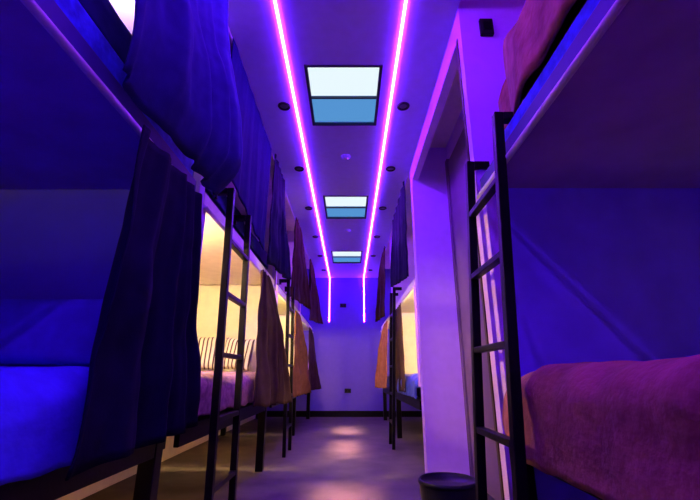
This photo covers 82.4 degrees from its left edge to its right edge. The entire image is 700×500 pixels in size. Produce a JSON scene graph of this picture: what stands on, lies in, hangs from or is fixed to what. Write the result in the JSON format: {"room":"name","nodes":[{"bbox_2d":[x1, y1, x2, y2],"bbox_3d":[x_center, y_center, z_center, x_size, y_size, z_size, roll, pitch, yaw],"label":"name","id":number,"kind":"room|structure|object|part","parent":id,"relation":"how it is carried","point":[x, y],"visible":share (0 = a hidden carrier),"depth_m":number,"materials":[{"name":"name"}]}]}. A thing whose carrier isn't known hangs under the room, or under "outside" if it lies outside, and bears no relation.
{"room":"dormitory","nodes":[
{"label":"dormitory","id":0,"kind":"room"},
{"bbox_2d":[56,415,254,499],"bbox_3d":[-1.810,0.160,2.894,0.100,2.980,11.420,0,-17,0],"label":"wall","id":1,"kind":"structure","parent":0,"point":[169,451],"depth_m":3.19,"materials":[{"name":"beige paint"}]},
{"bbox_2d":[0,0,204,366],"bbox_3d":[-1.246,-0.441,2.042,1.028,2.340,0.068,0,-17,0],"label":"wall","id":2,"kind":"structure","parent":1,"relation":"attached to","point":[55,244],"depth_m":1.89,"materials":[{"name":"purple paint"}]},
{"bbox_2d":[196,165,276,371],"bbox_3d":[-1.246,0.192,4.068,1.028,2.340,0.060,0,-17,0],"label":"wall","id":3,"kind":"structure","parent":1,"relation":"attached to","point":[209,294],"depth_m":3.92,"materials":[{"name":"beige paint"}]},
{"bbox_2d":[277,231,300,375],"bbox_3d":[-1.246,0.818,6.072,1.028,2.340,0.060,0,-17,0],"label":"wall","id":4,"kind":"structure","parent":1,"relation":"attached to","point":[290,234],"depth_m":6.08,"materials":[{"name":"beige paint"}]},
{"bbox_2d":[229,35,309,268],"bbox_3d":[-1.296,-1.291,3.347,1.128,0.060,11.420,0,-17,0],"label":"ceiling","id":5,"kind":"structure","parent":0,"point":[290,222],"depth_m":5.89,"materials":[{"name":"beige paint"}]},
{"bbox_2d":[81,417,494,499],"bbox_3d":[-0.020,1.630,2.435,3.680,0.100,11.420,0,-17,0],"label":"floor","id":6,"kind":"structure","parent":0,"point":[330,458],"depth_m":3.61,"materials":[{"name":"polished concrete"}]},
{"bbox_2d":[0,0,196,499],"bbox_3d":[-1.234,0.171,0.732,1.004,1.670,1.980,0,-17,0],"label":"bunk bed","id":7,"kind":"object","parent":6,"relation":"on","point":[58,131],"visible":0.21,"depth_m":1.36,"materials":[{"name":"black metal"}]},
{"bbox_3d":[-0.748,0.470,0.639,0.024,0.084,1.892,0,-17,0],"label":"rail","id":8,"kind":"part","parent":7,"relation":"part of","materials":[{"name":"black metal"}]},
{"bbox_2d":[20,0,152,141],"bbox_3d":[-0.721,-0.546,0.956,0.026,0.036,1.980,0,-17,0],"label":"curtain rod","id":9,"kind":"object","parent":7,"relation":"attached to","point":[32,6],"visible":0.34,"depth_m":1.05,"materials":[{"name":"paint"}]},
{"bbox_2d":[65,125,201,480],"bbox_3d":[-0.678,0.190,1.515,0.087,1.024,0.864,0,-17,1],"label":"curtain","id":10,"kind":"object","parent":9,"relation":"hanging from","point":[144,385],"visible":1,"depth_m":1.36,"materials":[{"name":"blue fabric"}]},
{"bbox_3d":[-0.744,-0.594,0.971,0.024,0.066,1.980,0,-17,0],"label":"rail","id":11,"kind":"part","parent":7,"relation":"part of","materials":[{"name":"blue paint"}]},
{"bbox_2d":[54,0,193,175],"bbox_3d":[-1.222,-0.668,1.015,0.956,0.100,1.900,0,-17,0],"label":"mattress","id":12,"kind":"object","parent":7,"relation":"on","point":[75,12],"visible":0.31,"depth_m":1.20,"materials":[{"name":"white fabric"}]},
{"bbox_2d":[78,0,131,63],"bbox_3d":[-1.194,-0.815,1.082,0.892,0.220,1.820,0,-17,0],"label":"duvet","id":13,"kind":"object","parent":12,"relation":"on","point":[102,13],"visible":0.1,"depth_m":1.28,"materials":[{"name":"blue fabric"}]},
{"bbox_3d":[-0.764,0.929,1.499,0.064,0.680,0.064,0,-17,0],"label":"leg","id":14,"kind":"part","parent":7,"relation":"part of","materials":[{"name":"black metal"}]},
{"bbox_3d":[-1.248,0.352,0.697,0.904,0.176,1.900,0,-17,0],"label":"mattress","id":15,"kind":"object","parent":7,"relation":"on","visible":0},
{"bbox_2d":[0,366,88,485],"bbox_3d":[-1.178,0.328,0.709,0.924,0.263,1.910,0,-17,0],"label":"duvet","id":16,"kind":"object","parent":15,"relation":"on","point":[42,408],"visible":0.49,"depth_m":0.96,"materials":[{"name":"blue fabric"}]},
{"bbox_2d":[0,299,102,366],"bbox_3d":[-1.280,0.328,1.616,0.623,0.279,0.169,1,-17,-2],"label":"pillow","id":17,"kind":"object","parent":16,"relation":"on","point":[59,332],"visible":0.88,"depth_m":1.55,"materials":[{"name":"white fabric"}]},
{"bbox_2d":[163,193,273,471],"bbox_3d":[-1.234,0.797,2.735,1.004,1.670,1.984,0,-17,0],"label":"bunk bed","id":18,"kind":"object","parent":6,"relation":"on","point":[212,243],"visible":0.26,"depth_m":2.94,"materials":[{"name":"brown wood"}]},
{"bbox_3d":[-0.748,1.096,2.642,0.024,0.084,1.896,0,-17,0],"label":"rail","id":19,"kind":"part","parent":18,"relation":"part of","materials":[{"name":"black metal"}]},
{"bbox_2d":[205,191,266,269],"bbox_3d":[-1.248,-0.048,2.999,0.904,0.100,1.864,0,-17,0],"label":"mattress","id":20,"kind":"object","parent":18,"relation":"on","point":[205,191],"visible":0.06,"depth_m":2.59,"materials":[{"name":"white fabric"}]},
{"bbox_2d":[205,188,267,268],"bbox_3d":[-1.209,-0.165,3.035,0.861,0.192,1.784,0,-17,0],"label":"duvet","id":21,"kind":"object","parent":20,"relation":"on","point":[221,202],"visible":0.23,"depth_m":2.94,"materials":[{"name":"fabric"}]},
{"bbox_3d":[-0.744,0.031,2.974,0.024,0.066,1.984,0,-17,0],"label":"rail","id":22,"kind":"part","parent":18,"relation":"part of","materials":[{"name":"white paint"}]},
{"bbox_2d":[203,206,275,289],"bbox_3d":[-0.721,0.080,2.959,0.026,0.036,1.984,0,-17,0],"label":"curtain rod","id":23,"kind":"object","parent":18,"relation":"attached to","point":[208,211],"visible":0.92,"depth_m":2.24,"materials":[{"name":"paint"}]},
{"bbox_2d":[253,269,291,406],"bbox_3d":[-0.610,0.756,3.332,0.111,1.025,0.918,-3,-18,11],"label":"curtain","id":24,"kind":"object","parent":23,"relation":"hanging from","point":[272,378],"visible":1,"depth_m":3.17,"materials":[{"name":"brown fabric"}]},
{"bbox_3d":[-0.764,1.556,3.503,0.064,0.680,0.064,0,-17,0],"label":"leg","id":25,"kind":"part","parent":18,"relation":"part of","materials":[{"name":"black metal"}]},
{"bbox_2d":[204,188,251,499],"bbox_3d":[-0.705,0.571,2.247,0.158,1.811,0.446,0,-17,0],"label":"ladder","id":26,"kind":"object","parent":6,"relation":"on","point":[211,486],"visible":0.91,"depth_m":2.21,"materials":[{"name":"black metal"}]},
{"bbox_3d":[-0.662,0.510,2.051,0.072,1.811,0.036,0,-17,0],"label":"rail","id":27,"kind":"part","parent":26,"relation":"part of","materials":[{"name":"black metal"}]},
{"bbox_3d":[-0.662,0.632,2.443,0.072,1.811,0.036,0,-17,0],"label":"rail","id":28,"kind":"part","parent":26,"relation":"part of","materials":[{"name":"black metal"}]},
{"bbox_2d":[220,285,299,435],"bbox_3d":[-1.234,1.436,4.779,1.004,1.670,1.900,0,-17,0],"label":"bunk bed","id":29,"kind":"object","parent":6,"relation":"on","point":[281,305],"visible":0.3,"depth_m":5.39,"materials":[{"name":"black metal"}]},
{"bbox_3d":[-1.704,2.182,5.508,0.064,0.680,0.064,0,-17,0],"label":"leg","id":30,"kind":"part","parent":29,"relation":"part of","materials":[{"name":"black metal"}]},
{"bbox_2d":[278,291,294,312],"bbox_3d":[-0.721,0.719,5.003,0.026,0.036,1.900,0,-17,0],"label":"curtain rod","id":31,"kind":"object","parent":29,"relation":"attached to","point":[279,293],"visible":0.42,"depth_m":4.28,"materials":[{"name":"paint"}]},
{"bbox_2d":[293,310,310,396],"bbox_3d":[-0.629,1.345,5.199,0.132,1.033,1.055,-2,-17,6],"label":"curtain","id":32,"kind":"object","parent":31,"relation":"hanging from","point":[301,383],"visible":0.99,"depth_m":5.11,"materials":[{"name":"orange fabric"}]},
{"bbox_3d":[-0.744,0.670,5.019,0.024,0.066,1.900,0,-17,0],"label":"rail","id":33,"kind":"part","parent":29,"relation":"part of","materials":[{"name":"white metal"}]},
{"bbox_3d":[-0.764,2.182,5.508,0.064,0.680,0.064,0,-17,0],"label":"leg","id":34,"kind":"part","parent":29,"relation":"part of","materials":[{"name":"black metal"}]},
{"bbox_2d":[255,315,311,418],"bbox_3d":[-1.234,2.065,6.793,1.004,1.670,1.920,0,-17,0],"label":"bunk bed","id":35,"kind":"object","parent":6,"relation":"on","point":[302,317],"visible":0.22,"depth_m":7.44,"materials":[{"name":"black metal"}]},
{"bbox_3d":[-0.744,1.299,7.032,0.024,0.066,1.920,0,-17,0],"label":"rail","id":36,"kind":"part","parent":35,"relation":"part of","materials":[{"name":"white paint"}]},
{"bbox_3d":[-0.764,2.814,7.532,0.064,0.680,0.064,0,-17,0],"label":"leg","id":37,"kind":"part","parent":35,"relation":"part of","materials":[{"name":"black metal"}]},
{"bbox_3d":[-0.721,1.348,7.017,0.026,0.036,1.920,0,-17,0],"label":"curtain rod","id":38,"kind":"object","parent":35,"relation":"attached to","visible":0},
{"bbox_2d":[308,327,320,389],"bbox_3d":[-0.623,1.893,6.957,0.141,1.034,0.988,-3,-18,9],"label":"curtain","id":39,"kind":"object","parent":38,"relation":"hanging from","point":[314,379],"visible":0.96,"depth_m":6.86,"materials":[{"name":"brown fabric"}]},
{"bbox_2d":[279,279,294,457],"bbox_3d":[-0.705,1.252,4.428,0.158,1.811,0.436,0,-17,0],"label":"ladder","id":40,"kind":"object","parent":6,"relation":"on","point":[289,309],"visible":0.78,"depth_m":4.41,"materials":[{"name":"black metal"}]},
{"bbox_3d":[-0.662,1.193,4.237,0.072,1.811,0.036,0,-17,0],"label":"rail","id":41,"kind":"part","parent":40,"relation":"part of","materials":[{"name":"black metal"}]},
{"bbox_3d":[-0.662,1.312,4.619,0.072,1.811,0.036,0,-17,0],"label":"rail","id":42,"kind":"part","parent":40,"relation":"part of","materials":[{"name":"black metal"}]},
{"bbox_2d":[381,315,389,419],"bbox_3d":[1.160,1.996,6.574,1.072,1.670,1.940,0,-17,0],"label":"bunk bed","id":43,"kind":"object","parent":6,"relation":"on","point":[385,390],"visible":0.15,"depth_m":7.24,"materials":[{"name":"black metal"}]},
{"bbox_3d":[0.656,2.748,7.322,0.064,0.680,0.064,0,-17,0],"label":"leg","id":44,"kind":"part","parent":43,"relation":"part of","materials":[{"name":"black metal"}]},
{"bbox_3d":[0.640,2.295,6.481,0.024,0.084,1.852,0,-17,0],"label":"rail","id":45,"kind":"part","parent":43,"relation":"part of","materials":[{"name":"black metal"}]},
{"bbox_3d":[0.613,1.279,6.798,0.026,0.036,1.940,0,-17,0],"label":"curtain rod","id":46,"kind":"object","parent":43,"relation":"attached to","visible":0},
{"bbox_2d":[375,321,387,387],"bbox_3d":[0.523,1.648,6.254,0.117,0.985,0.942,2,-17,-6],"label":"curtain","id":47,"kind":"object","parent":46,"relation":"hanging from","point":[381,369],"visible":1,"depth_m":6.14,"materials":[{"name":"orange fabric"}]},
{"bbox_2d":[389,287,401,449],"bbox_3d":[0.560,1.378,4.829,0.176,1.811,0.396,0,-17,0],"label":"ladder","id":48,"kind":"object","parent":6,"relation":"on","point":[392,331],"visible":1,"depth_m":4.77,"materials":[{"name":"black metal"}]},
{"bbox_3d":[0.523,1.431,5.001,0.102,1.811,0.036,0,-17,0],"label":"rail","id":49,"kind":"part","parent":48,"relation":"part of","materials":[{"name":"black metal"}]},
{"bbox_3d":[0.523,1.324,4.657,0.102,1.811,0.036,0,-17,0],"label":"rail","id":50,"kind":"part","parent":48,"relation":"part of","materials":[{"name":"black metal"}]},
{"bbox_2d":[396,278,421,437],"bbox_3d":[1.160,1.358,4.531,1.072,1.670,1.940,0,-17,0],"label":"bunk bed","id":51,"kind":"object","parent":6,"relation":"on","point":[409,305],"visible":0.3,"depth_m":4.53,"materials":[{"name":"black metal"}]},
{"bbox_3d":[0.656,2.110,5.279,0.064,0.680,0.064,0,-17,0],"label":"leg","id":52,"kind":"part","parent":51,"relation":"part of","materials":[{"name":"black metal"}]},
{"bbox_2d":[396,286,413,308],"bbox_3d":[0.613,0.641,4.755,0.026,0.036,1.940,0,-17,0],"label":"curtain rod","id":53,"kind":"object","parent":51,"relation":"attached to","point":[412,287],"visible":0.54,"depth_m":4.16,"materials":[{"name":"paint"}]},
{"bbox_2d":[396,303,405,391],"bbox_3d":[0.591,1.210,4.852,0.036,0.983,1.218,0,-17,0],"label":"curtain","id":54,"kind":"object","parent":53,"relation":"hanging from","point":[400,365],"visible":0.75,"depth_m":4.60,"materials":[{"name":"brown fabric"}]},
{"bbox_3d":[0.636,0.593,4.770,0.024,0.066,1.940,0,-17,0],"label":"rail","id":55,"kind":"part","parent":51,"relation":"part of","materials":[{"name":"white paint"}]},
{"bbox_3d":[0.640,1.657,4.438,0.024,0.084,1.852,0,-17,0],"label":"rail","id":56,"kind":"part","parent":51,"relation":"part of","materials":[{"name":"black metal"}]},
{"bbox_2d":[417,388,420,397],"bbox_3d":[1.174,1.533,4.477,0.972,0.176,1.820,0,-17,0],"label":"mattress","id":57,"kind":"object","parent":51,"relation":"on","point":[418,389],"visible":0.02,"depth_m":3.92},
{"bbox_2d":[397,373,420,398],"bbox_3d":[1.089,1.433,4.277,1.022,0.226,1.380,0,-17,0],"label":"quilt","id":58,"kind":"object","parent":57,"relation":"on","point":[411,380],"visible":0.44,"depth_m":3.90,"materials":[{"name":"fabric"}]},
{"bbox_2d":[418,472,475,499],"bbox_3d":[0.476,1.246,1.884,0.284,0.304,0.284,0,-17,0],"label":"waste bin","id":59,"kind":"object","parent":6,"relation":"on","point":[433,485],"visible":0.88,"depth_m":1.85,"materials":[{"name":"black plastic"}]},
{"bbox_2d":[465,111,528,499],"bbox_3d":[0.583,0.361,1.532,0.214,1.786,0.424,0,-17,0],"label":"ladder","id":60,"kind":"object","parent":6,"relation":"on","point":[515,441],"visible":0.91,"depth_m":1.52,"materials":[{"name":"black metal"}]},
{"bbox_3d":[0.546,0.419,1.717,0.140,1.786,0.036,0,-17,0],"label":"rail","id":61,"kind":"part","parent":60,"relation":"part of","materials":[{"name":"black metal"}]},
{"bbox_3d":[0.546,0.303,1.347,0.140,1.786,0.036,0,-17,0],"label":"rail","id":62,"kind":"part","parent":60,"relation":"part of","materials":[{"name":"black metal"}]},
{"bbox_2d":[480,0,699,499],"bbox_3d":[1.160,0.169,0.725,1.072,1.670,1.964,0,-17,0],"label":"bunk bed","id":63,"kind":"object","parent":6,"relation":"on","point":[628,116],"visible":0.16,"depth_m":1.38,"materials":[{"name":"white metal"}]},
{"bbox_3d":[0.656,0.924,1.484,0.064,0.680,0.064,0,-17,0],"label":"leg","id":64,"kind":"part","parent":63,"relation":"part of","materials":[{"name":"black metal"}]},
{"bbox_3d":[0.636,-0.597,0.964,0.024,0.066,1.964,0,-17,0],"label":"rail","id":65,"kind":"part","parent":63,"relation":"part of","materials":[{"name":"blue paint"}]},
{"bbox_2d":[504,0,599,141],"bbox_3d":[1.148,-0.688,0.906,1.024,0.074,1.680,0,-17,0],"label":"mattress","id":66,"kind":"object","parent":63,"relation":"on","point":[589,6],"visible":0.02,"depth_m":1.24,"materials":[{"name":"fabric"}]},
{"bbox_2d":[498,0,586,129],"bbox_3d":[1.097,-0.914,1.024,1.006,0.413,1.690,0,-17,0],"label":"duvet","id":67,"kind":"object","parent":66,"relation":"on","point":[540,27],"visible":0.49,"depth_m":1.36,"materials":[{"name":"brown fabric"}]},
{"bbox_2d":[476,0,628,198],"bbox_3d":[0.613,-0.548,0.949,0.026,0.036,1.964,0,-17,0],"label":"curtain rod","id":68,"kind":"object","parent":63,"relation":"attached to","point":[618,5],"visible":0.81,"depth_m":1.10,"materials":[{"name":"paint"}]},
{"bbox_3d":[0.640,0.468,0.631,0.024,0.084,1.876,0,-17,0],"label":"rail","id":69,"kind":"part","parent":63,"relation":"part of","materials":[{"name":"black metal"}]},
{"bbox_3d":[1.174,0.334,0.640,0.972,0.176,1.780,0,-17,0],"label":"mattress","id":70,"kind":"object","parent":63,"relation":"on","visible":0},
{"bbox_2d":[502,354,699,499],"bbox_3d":[1.083,0.327,0.647,1.034,0.330,1.790,0,-17,0],"label":"duvet","id":71,"kind":"object","parent":70,"relation":"on","point":[617,429],"visible":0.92,"depth_m":0.88,"materials":[{"name":"red fabric"}]},
{"bbox_2d":[508,188,699,499],"bbox_3d":[1.206,0.473,1.688,1.028,1.664,0.032,0,-17,0],"label":"wall","id":72,"kind":"structure","parent":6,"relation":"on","point":[601,274],"depth_m":1.78,"materials":[{"name":"white paint"}]},
{"bbox_2d":[228,0,460,277],"bbox_3d":[-0.054,-1.195,3.317,1.356,0.260,11.420,0,-17,0],"label":"ceiling","id":73,"kind":"structure","parent":0,"point":[315,32],"depth_m":3.01,"materials":[{"name":"paint"}]},
{"bbox_2d":[228,26,273,159],"bbox_3d":[-0.724,-1.040,3.309,0.020,0.030,1.984,0,-17,0],"label":"curtain rod","id":74,"kind":"object","parent":73,"relation":"attached to","point":[228,26],"visible":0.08,"depth_m":2.43,"materials":[{"name":"paint"}]},
{"bbox_2d":[231,38,271,249],"bbox_3d":[-0.703,-0.636,2.885,0.021,0.977,1.260,0,-17,0],"label":"curtain","id":75,"kind":"object","parent":74,"relation":"hanging from","point":[251,183],"visible":0.8,"depth_m":2.89,"materials":[{"name":"blue fabric"}]},
{"bbox_2d":[266,154,290,279],"bbox_3d":[-0.666,-0.302,3.809,0.111,1.064,0.737,-2,-17,5],"label":"curtain","id":76,"kind":"object","parent":74,"relation":"hanging from","point":[278,256],"visible":1,"depth_m":3.77,"materials":[{"name":"blue fabric"}]},
{"bbox_2d":[278,102,290,110],"bbox_3d":[-0.504,-1.117,3.115,0.100,0.010,0.100,0,-17,0],"label":"recessed light","id":77,"kind":"object","parent":73,"relation":"in","point":[284,106],"visible":1,"depth_m":3.11,"materials":[{"name":"black metal"}]},
{"bbox_2d":[285,191,294,219],"bbox_3d":[-0.724,-0.401,5.353,0.020,0.030,1.900,0,-17,0],"label":"curtain rod","id":78,"kind":"object","parent":73,"relation":"attached to","point":[285,191],"visible":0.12,"depth_m":4.84,"materials":[{"name":"paint"}]},
{"bbox_2d":[290,217,310,309],"bbox_3d":[-0.641,0.209,5.393,0.095,1.098,1.332,-2,-17,5],"label":"curtain","id":79,"kind":"object","parent":78,"relation":"hanging from","point":[299,277],"visible":1,"depth_m":5.24,"materials":[{"name":"fabric"}]},
{"bbox_2d":[294,166,303,171],"bbox_3d":[-0.504,-0.822,4.060,0.100,0.010,0.100,0,-17,0],"label":"recessed light","id":80,"kind":"object","parent":73,"relation":"in","point":[297,168],"visible":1,"depth_m":4.05,"materials":[{"name":"black metal"}]},
{"bbox_2d":[273,0,329,321],"bbox_3d":[-0.414,-0.608,3.186,0.017,0.940,11.120,0,-17,0],"label":"led strip","id":81,"kind":"object","parent":73,"relation":"attached to","point":[275,1],"visible":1,"depth_m":3.17,"materials":[{"name":"glowing pink-purple light"}]},
{"bbox_2d":[304,65,382,125],"bbox_3d":[-0.038,-1.242,3.054,0.532,0.208,0.682,0,-17,0],"label":"window","id":82,"kind":"structure","parent":73,"relation":"attached to","point":[339,95],"depth_m":3.01,"materials":[{"name":"glass"}]},
{"bbox_3d":[-0.038,-1.221,2.879,0.492,0.008,0.323,0,-17,0],"label":"pane","id":83,"kind":"part","parent":82,"relation":"part of","materials":[{"name":"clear glass"}]},
{"bbox_3d":[-0.038,-1.125,3.187,0.492,0.008,0.323,0,-17,0],"label":"pane","id":84,"kind":"part","parent":82,"relation":"part of","materials":[{"name":"blue glass"}]},
{"bbox_2d":[323,196,367,218],"bbox_3d":[-0.038,-0.621,5.041,0.532,0.208,0.712,0,-17,0],"label":"window","id":85,"kind":"structure","parent":73,"relation":"attached to","point":[336,207],"depth_m":5.02,"materials":[{"name":"glass"}]},
{"bbox_3d":[-0.038,-0.603,4.858,0.492,0.008,0.338,0,-17,0],"label":"pane","id":86,"kind":"part","parent":85,"relation":"part of","materials":[{"name":"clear glass"}]},
{"bbox_3d":[-0.038,-0.502,5.180,0.492,0.008,0.338,0,-17,0],"label":"pane","id":87,"kind":"part","parent":85,"relation":"part of","materials":[{"name":"blue glass"}]},
{"bbox_2d":[341,154,349,159],"bbox_3d":[-0.030,-0.885,3.828,0.088,0.028,0.088,0,-17,0],"label":"smoke detector","id":88,"kind":"object","parent":73,"relation":"attached to","point":[344,156],"visible":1,"depth_m":3.81,"materials":[{"name":"paint"}]},
{"bbox_2d":[331,251,361,262],"bbox_3d":[-0.038,0.036,7.144,0.532,0.208,0.764,0,-17,0],"label":"window","id":89,"kind":"structure","parent":73,"relation":"attached to","point":[337,256],"depth_m":7.11,"materials":[{"name":"glass"}]},
{"bbox_3d":[-0.038,0.159,7.296,0.492,0.008,0.364,0,-17,0],"label":"pane","id":90,"kind":"part","parent":89,"relation":"part of","materials":[{"name":"blue glass"}]},
{"bbox_3d":[-0.038,0.051,6.949,0.492,0.008,0.364,0,-17,0],"label":"pane","id":91,"kind":"part","parent":89,"relation":"part of","materials":[{"name":"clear glass"}]},
{"bbox_2d":[363,0,406,321],"bbox_3d":[0.318,-0.608,3.186,0.017,0.940,11.120,0,-17,0],"label":"led strip","id":92,"kind":"object","parent":73,"relation":"attached to","point":[405,1],"visible":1,"depth_m":3.12,"materials":[{"name":"plastic"}]},
{"bbox_2d":[386,166,394,171],"bbox_3d":[0.422,-0.822,4.060,0.100,0.010,0.100,0,-17,0],"label":"recessed light","id":93,"kind":"object","parent":73,"relation":"in","point":[389,168],"visible":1,"depth_m":4.05,"materials":[{"name":"black metal"}]},
{"bbox_2d":[397,102,409,110],"bbox_3d":[0.422,-1.117,3.115,0.100,0.010,0.100,0,-17,0],"label":"recessed light","id":94,"kind":"object","parent":73,"relation":"in","point":[402,106],"visible":1,"depth_m":3.11,"materials":[{"name":"black metal"}]},
{"bbox_3d":[-0.724,-1.665,1.306,0.020,0.030,1.980,0,-17,0],"label":"curtain rod","id":95,"kind":"object","parent":73,"relation":"attached to","visible":0},
{"bbox_2d":[122,0,242,198],"bbox_3d":[-0.624,-0.959,1.630,0.167,1.110,1.227,0,-17,0],"label":"curtain","id":96,"kind":"object","parent":95,"relation":"hanging from","point":[178,67],"visible":1,"depth_m":1.58,"materials":[{"name":"blue fabric"}]},
{"bbox_3d":[-0.724,0.228,7.367,0.020,0.030,1.920,0,-17,0],"label":"curtain rod","id":97,"kind":"object","parent":73,"relation":"attached to","visible":0},
{"bbox_2d":[309,259,322,323],"bbox_3d":[-0.628,0.769,7.148,0.147,1.121,1.287,-2,-17,6],"label":"curtain","id":98,"kind":"object","parent":97,"relation":"hanging from","point":[315,313],"visible":0.94,"depth_m":7.03,"materials":[{"name":"fabric"}]},
{"bbox_3d":[0.616,-0.478,5.105,0.020,0.030,1.940,0,-17,0],"label":"curtain rod","id":99,"kind":"object","parent":73,"relation":"attached to","visible":0},
{"bbox_2d":[390,181,408,286],"bbox_3d":[0.576,-0.044,4.680,0.055,1.036,1.296,0,-17,-1],"label":"curtain","id":100,"kind":"object","parent":99,"relation":"hanging from","point":[399,272],"visible":1,"depth_m":4.51,"materials":[{"name":"blue fabric"}]},
{"bbox_3d":[0.616,0.160,7.148,0.020,0.030,1.940,0,-17,0],"label":"curtain rod","id":101,"kind":"object","parent":73,"relation":"attached to","visible":0},
{"bbox_2d":[375,246,385,321],"bbox_3d":[0.521,0.597,6.623,0.100,1.106,1.024,2,-17,-6],"label":"curtain","id":102,"kind":"object","parent":101,"relation":"hanging from","point":[380,305],"visible":1,"depth_m":6.51,"materials":[{"name":"fabric"}]},
{"bbox_2d":[267,269,421,410],"bbox_3d":[-0.020,1.848,8.296,3.480,2.980,0.100,0,-17,0],"label":"wall","id":103,"kind":"structure","parent":0,"point":[346,346],"depth_m":8.21,"materials":[{"name":"paint"}]},
{"bbox_2d":[267,411,421,416],"bbox_3d":[-0.020,3.200,7.813,3.480,0.110,0.016,0,-17,0],"label":"baseboard","id":104,"kind":"structure","parent":103,"relation":"attached to","point":[269,413],"depth_m":7.81,"materials":[{"name":"black wood"}]},
{"bbox_2d":[385,69,461,268],"bbox_3d":[1.222,-1.291,3.347,1.196,0.060,11.420,0,-17,0],"label":"ceiling","id":105,"kind":"structure","parent":0,"point":[452,109],"depth_m":3.71,"materials":[{"name":"beige paint"}]},
{"bbox_2d":[412,17,457,179],"bbox_3d":[0.654,-1.124,3.175,0.060,0.360,1.730,0,-17,0],"label":"wall","id":106,"kind":"structure","parent":0,"point":[449,66],"depth_m":2.88,"materials":[{"name":"purple paint"}]},
{"bbox_2d":[456,39,504,499],"bbox_3d":[0.627,0.043,1.913,0.018,2.620,0.022,0,-17,0],"label":"trim","id":107,"kind":"structure","parent":106,"relation":"attached to","point":[457,45],"depth_m":1.81,"materials":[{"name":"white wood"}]},
{"bbox_2d":[410,148,469,474],"bbox_3d":[1.172,0.402,3.667,1.096,2.980,0.120,0,-17,0],"label":"wall column","id":108,"kind":"structure","parent":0,"point":[442,395],"depth_m":3.52,"materials":[{"name":"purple paint"}]},
{"bbox_2d":[446,109,463,158],"bbox_3d":[1.010,0.126,2.784,0.060,2.980,1.730,0,-17,0],"label":"wall","id":109,"kind":"structure","parent":0,"point":[459,125],"depth_m":3.68,"materials":[{"name":"purple paint"}]},
{"bbox_2d":[445,128,500,499],"bbox_3d":[0.950,0.233,2.792,0.060,2.780,1.530,0,-17,0],"label":"door","id":110,"kind":"structure","parent":109,"relation":"in","point":[455,165],"depth_m":3.28,"materials":[{"name":"metal"}]},
{"bbox_3d":[0.962,0.233,2.792,0.036,2.780,1.530,0,-17,0],"label":"frame","id":111,"kind":"part","parent":110,"relation":"part of","materials":[{"name":"white paint"}]},
{"bbox_2d":[456,0,525,499],"bbox_3d":[1.172,-0.141,1.930,1.096,2.980,0.060,0,-17,0],"label":"wall pier","id":112,"kind":"object","parent":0,"point":[481,57],"visible":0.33,"depth_m":2.12,"materials":[{"name":"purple paint"}]},
{"bbox_2d":[479,18,493,35],"bbox_3d":[0.766,-1.242,2.229,0.074,0.110,0.026,0,-17,0],"label":"wall control","id":113,"kind":"object","parent":112,"relation":"attached to","point":[486,27],"visible":1,"depth_m":2.22,"materials":[{"name":"black plastic"}]},
{"bbox_3d":[0.766,-1.245,2.218,0.048,0.060,0.004,0,-17,0],"label":"button panel","id":114,"kind":"part","parent":113,"relation":"part of","materials":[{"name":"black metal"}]},
{"bbox_3d":[-1.248,0.971,2.680,0.904,0.176,1.864,0,-17,0],"label":"mattress","id":115,"kind":"object","parent":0,"visible":0},
{"bbox_2d":[198,371,255,415],"bbox_3d":[-1.163,0.923,2.664,0.953,0.232,1.804,0,-17,0],"label":"throw blanket","id":116,"kind":"object","parent":115,"relation":"on","point":[228,378],"visible":0.3,"depth_m":2.34,"materials":[{"name":"fabric"}]},
{"bbox_2d":[197,337,215,369],"bbox_3d":[-1.304,0.907,3.526,0.301,0.291,0.138,2,-17,-5],"label":"pillow","id":117,"kind":"object","parent":116,"relation":"on","point":[207,345],"visible":0.43,"depth_m":3.49,"materials":[{"name":"white fabric"}]},
{"bbox_2d":[223,338,255,370],"bbox_3d":[-0.972,0.910,3.501,0.299,0.291,0.136,-1,-17,4],"label":"pillow","id":118,"kind":"object","parent":116,"relation":"on","point":[231,344],"visible":0.61,"depth_m":3.46,"materials":[{"name":"white fabric"}]},
{"bbox_3d":[1.770,0.160,2.894,0.100,2.980,11.420,0,-17,0],"label":"wall","id":119,"kind":"structure","parent":0,"visible":0},
{"bbox_2d":[390,225,417,373],"bbox_3d":[1.172,0.747,5.843,1.096,2.340,0.060,0,-17,0],"label":"wall","id":120,"kind":"structure","parent":119,"relation":"attached to","point":[408,319],"depth_m":5.72,"materials":[{"name":"beige paint"}]}
]}

